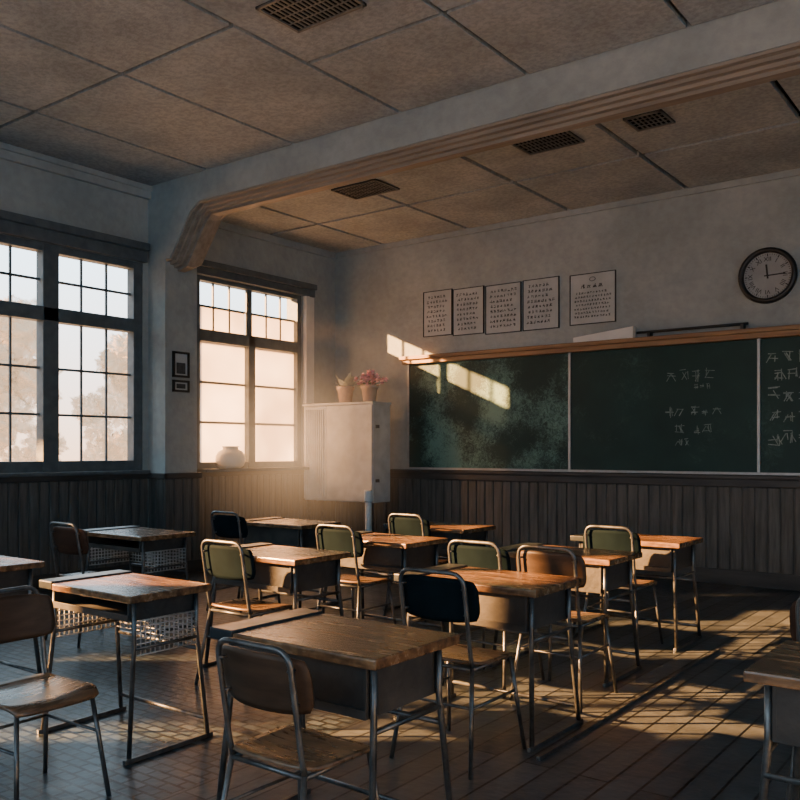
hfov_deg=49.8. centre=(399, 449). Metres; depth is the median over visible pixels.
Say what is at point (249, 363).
window
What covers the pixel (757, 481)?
room structure
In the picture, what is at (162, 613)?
wire basket
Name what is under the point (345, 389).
potted plant
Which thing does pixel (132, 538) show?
school desk
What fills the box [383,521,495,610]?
school desk
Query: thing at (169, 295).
wall
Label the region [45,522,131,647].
chair
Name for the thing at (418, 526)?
chair
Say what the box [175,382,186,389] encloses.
print
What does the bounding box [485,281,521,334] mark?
poster
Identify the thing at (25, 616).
chair
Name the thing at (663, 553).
school desk
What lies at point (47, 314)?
window
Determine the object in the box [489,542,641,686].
school desk
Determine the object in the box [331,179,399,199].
ceiling vent
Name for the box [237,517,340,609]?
school desk
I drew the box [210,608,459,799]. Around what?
school desk
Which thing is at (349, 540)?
chair
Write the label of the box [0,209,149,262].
room structure
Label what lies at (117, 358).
tree
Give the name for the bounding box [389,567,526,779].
chair
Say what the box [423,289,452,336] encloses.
poster
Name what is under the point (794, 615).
chair
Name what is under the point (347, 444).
tall cabinet
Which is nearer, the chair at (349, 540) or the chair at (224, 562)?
the chair at (224, 562)
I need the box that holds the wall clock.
[738,247,797,303]
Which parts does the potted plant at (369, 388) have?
pot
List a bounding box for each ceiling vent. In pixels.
[255,0,366,32]
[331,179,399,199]
[512,131,584,154]
[623,109,674,131]
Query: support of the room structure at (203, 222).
attached to the room structure at (775, 24)
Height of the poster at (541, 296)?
0.591 m
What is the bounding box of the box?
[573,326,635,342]
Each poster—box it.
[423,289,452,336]
[453,285,483,335]
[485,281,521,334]
[523,276,559,330]
[570,270,615,325]
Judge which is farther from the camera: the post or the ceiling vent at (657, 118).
the post
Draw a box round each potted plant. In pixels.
[331,372,359,402]
[354,369,388,400]
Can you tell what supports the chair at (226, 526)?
on the floor
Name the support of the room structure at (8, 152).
attached to the wall at (169, 295)
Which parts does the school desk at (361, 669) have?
leg, leg, leg, leg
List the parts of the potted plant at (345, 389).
pot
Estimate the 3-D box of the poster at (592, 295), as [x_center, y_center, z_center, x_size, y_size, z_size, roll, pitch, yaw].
[2.138,-1.685,9.562,0.546,0.566,0.019,0,0,37]
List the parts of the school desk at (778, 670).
leg, leg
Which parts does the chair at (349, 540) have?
leg, frame, backrest, leg, seat frame, leg, seat, leg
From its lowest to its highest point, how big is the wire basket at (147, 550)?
0.157 m
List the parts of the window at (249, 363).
frosted pane, sill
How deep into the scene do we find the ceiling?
6.94 m
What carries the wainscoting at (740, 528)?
attached to the wall at (677, 262)
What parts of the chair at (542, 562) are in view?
leg, frame, leg, backrest, seat frame, leg, seat, leg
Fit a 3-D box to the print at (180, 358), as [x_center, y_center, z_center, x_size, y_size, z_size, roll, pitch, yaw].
[-2.392,-0.930,9.386,0.012,0.232,0.172,0,0,37]
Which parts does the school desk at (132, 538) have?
leg, leg, leg, leg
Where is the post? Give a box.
[359,490,379,573]
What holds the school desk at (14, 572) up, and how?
on the floor
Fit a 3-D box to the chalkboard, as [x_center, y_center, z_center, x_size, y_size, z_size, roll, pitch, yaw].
[2.651,-0.475,9.105,6.580,1.440,0.128,0,0,37]
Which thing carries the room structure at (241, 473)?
attached to the wall at (169, 295)
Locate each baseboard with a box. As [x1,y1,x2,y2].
[32,547,316,589]
[438,553,799,590]
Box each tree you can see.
[0,295,67,461]
[71,332,126,460]
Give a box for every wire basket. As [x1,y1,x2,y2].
[56,609,196,656]
[89,547,185,573]
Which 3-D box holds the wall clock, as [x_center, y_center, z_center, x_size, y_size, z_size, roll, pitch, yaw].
[3.596,-1.710,8.431,0.550,0.550,0.068,0,0,37]
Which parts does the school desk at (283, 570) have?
leg, leg, leg, leg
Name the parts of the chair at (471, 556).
leg, frame, backrest, leg, seat frame, leg, leg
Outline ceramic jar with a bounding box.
[215,446,245,467]
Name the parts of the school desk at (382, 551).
leg, leg, leg, leg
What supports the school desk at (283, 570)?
on the floor
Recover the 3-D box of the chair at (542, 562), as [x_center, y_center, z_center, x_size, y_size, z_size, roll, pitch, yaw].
[0.901,0.929,4.729,0.430,0.846,0.474,0,0,37]
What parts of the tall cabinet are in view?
leg, door, leg, door, leg, leg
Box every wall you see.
[0,159,334,573]
[335,176,799,528]
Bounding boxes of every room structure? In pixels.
[0,142,336,259]
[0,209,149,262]
[0,470,303,482]
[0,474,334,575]
[165,0,799,258]
[166,42,799,272]
[197,260,316,297]
[303,296,313,403]
[336,168,799,257]
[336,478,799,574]
[390,469,799,488]
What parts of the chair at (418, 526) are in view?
leg, frame, backrest, seat frame, seat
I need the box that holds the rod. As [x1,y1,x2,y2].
[636,322,747,336]
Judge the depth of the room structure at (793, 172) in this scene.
9.57 m
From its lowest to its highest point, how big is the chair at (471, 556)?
0.846 m
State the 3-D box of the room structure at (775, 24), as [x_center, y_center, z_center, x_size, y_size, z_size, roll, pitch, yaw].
[1.711,-2.550,6.308,10.270,1.000,0.430,0,0,37]
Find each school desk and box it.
[0,555,44,673]
[37,569,212,765]
[77,525,195,634]
[202,542,350,666]
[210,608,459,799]
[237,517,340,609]
[322,531,447,631]
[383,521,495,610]
[394,563,583,752]
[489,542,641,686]
[570,533,702,651]
[743,640,799,799]
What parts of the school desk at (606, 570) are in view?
leg, leg, leg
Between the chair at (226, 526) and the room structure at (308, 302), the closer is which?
the chair at (226, 526)
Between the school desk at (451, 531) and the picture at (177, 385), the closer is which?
the school desk at (451, 531)
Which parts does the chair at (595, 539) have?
leg, leg, frame, backrest, seat frame, leg, seat, leg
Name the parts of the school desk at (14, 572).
leg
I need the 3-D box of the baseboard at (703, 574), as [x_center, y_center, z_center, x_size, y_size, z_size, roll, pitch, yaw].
[3.319,1.275,8.637,10.510,0.150,0.025,0,0,37]
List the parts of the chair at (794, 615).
leg, backrest, frame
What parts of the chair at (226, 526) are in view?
leg, frame, backrest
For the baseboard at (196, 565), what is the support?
attached to the wall at (169, 295)
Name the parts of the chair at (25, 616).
leg, frame, backrest, leg, seat frame, seat, leg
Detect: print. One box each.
[175,353,186,375]
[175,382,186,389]
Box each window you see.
[0,234,149,476]
[197,275,308,471]
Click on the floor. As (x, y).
(699, 735)
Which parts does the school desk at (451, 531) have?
leg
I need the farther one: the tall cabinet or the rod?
the tall cabinet
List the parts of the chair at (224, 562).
leg, frame, backrest, seat frame, seat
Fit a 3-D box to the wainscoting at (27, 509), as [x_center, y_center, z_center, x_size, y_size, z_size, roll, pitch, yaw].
[-4.247,0.830,7.153,0.320,1.040,11.500,0,0,37]
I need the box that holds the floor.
[0,558,799,799]
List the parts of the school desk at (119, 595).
leg, leg, leg, leg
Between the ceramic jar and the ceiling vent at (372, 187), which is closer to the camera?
the ceiling vent at (372, 187)
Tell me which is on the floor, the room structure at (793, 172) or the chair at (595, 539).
the chair at (595, 539)
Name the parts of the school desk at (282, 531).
leg, leg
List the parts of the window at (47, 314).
sill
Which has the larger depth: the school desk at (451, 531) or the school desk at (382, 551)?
the school desk at (451, 531)
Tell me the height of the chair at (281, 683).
0.787 m
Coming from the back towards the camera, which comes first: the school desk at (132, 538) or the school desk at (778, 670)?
the school desk at (132, 538)
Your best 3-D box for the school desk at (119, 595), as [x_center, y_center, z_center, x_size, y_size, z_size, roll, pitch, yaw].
[-1.305,0.985,4.080,0.720,0.730,0.486,0,0,37]
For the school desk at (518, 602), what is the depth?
4.07 m
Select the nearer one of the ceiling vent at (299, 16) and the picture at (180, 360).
the ceiling vent at (299, 16)
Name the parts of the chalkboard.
board panel, rail, board panel, board panel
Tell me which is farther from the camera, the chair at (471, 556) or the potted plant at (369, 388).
the potted plant at (369, 388)
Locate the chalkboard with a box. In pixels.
[399,324,799,475]
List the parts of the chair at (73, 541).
frame, backrest, seat, leg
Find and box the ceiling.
[0,0,799,252]
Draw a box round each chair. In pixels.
[0,586,110,799]
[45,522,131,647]
[195,539,292,684]
[206,511,280,612]
[216,637,379,799]
[315,524,396,623]
[383,513,448,622]
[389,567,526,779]
[442,539,544,697]
[509,544,617,712]
[582,525,663,647]
[786,597,799,799]
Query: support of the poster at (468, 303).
attached to the wall at (677, 262)
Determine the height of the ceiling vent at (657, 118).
0.017 m
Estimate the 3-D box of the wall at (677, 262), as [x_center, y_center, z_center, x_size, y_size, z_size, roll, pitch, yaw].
[3.461,-0.850,8.701,10.760,4.400,0.200,0,0,37]
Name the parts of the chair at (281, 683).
leg, frame, backrest, seat frame, leg, seat, leg, leg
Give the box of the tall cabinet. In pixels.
[303,401,390,533]
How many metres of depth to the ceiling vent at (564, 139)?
7.57 m
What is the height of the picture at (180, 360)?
0.280 m
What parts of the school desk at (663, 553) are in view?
leg, leg, leg, leg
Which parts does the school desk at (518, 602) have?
leg, leg, leg, leg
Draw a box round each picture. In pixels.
[172,351,189,377]
[172,380,189,392]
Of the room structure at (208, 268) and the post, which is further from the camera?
the room structure at (208, 268)
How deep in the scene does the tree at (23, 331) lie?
32.84 m
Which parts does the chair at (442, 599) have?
leg, frame, backrest, leg, seat frame, leg, seat, leg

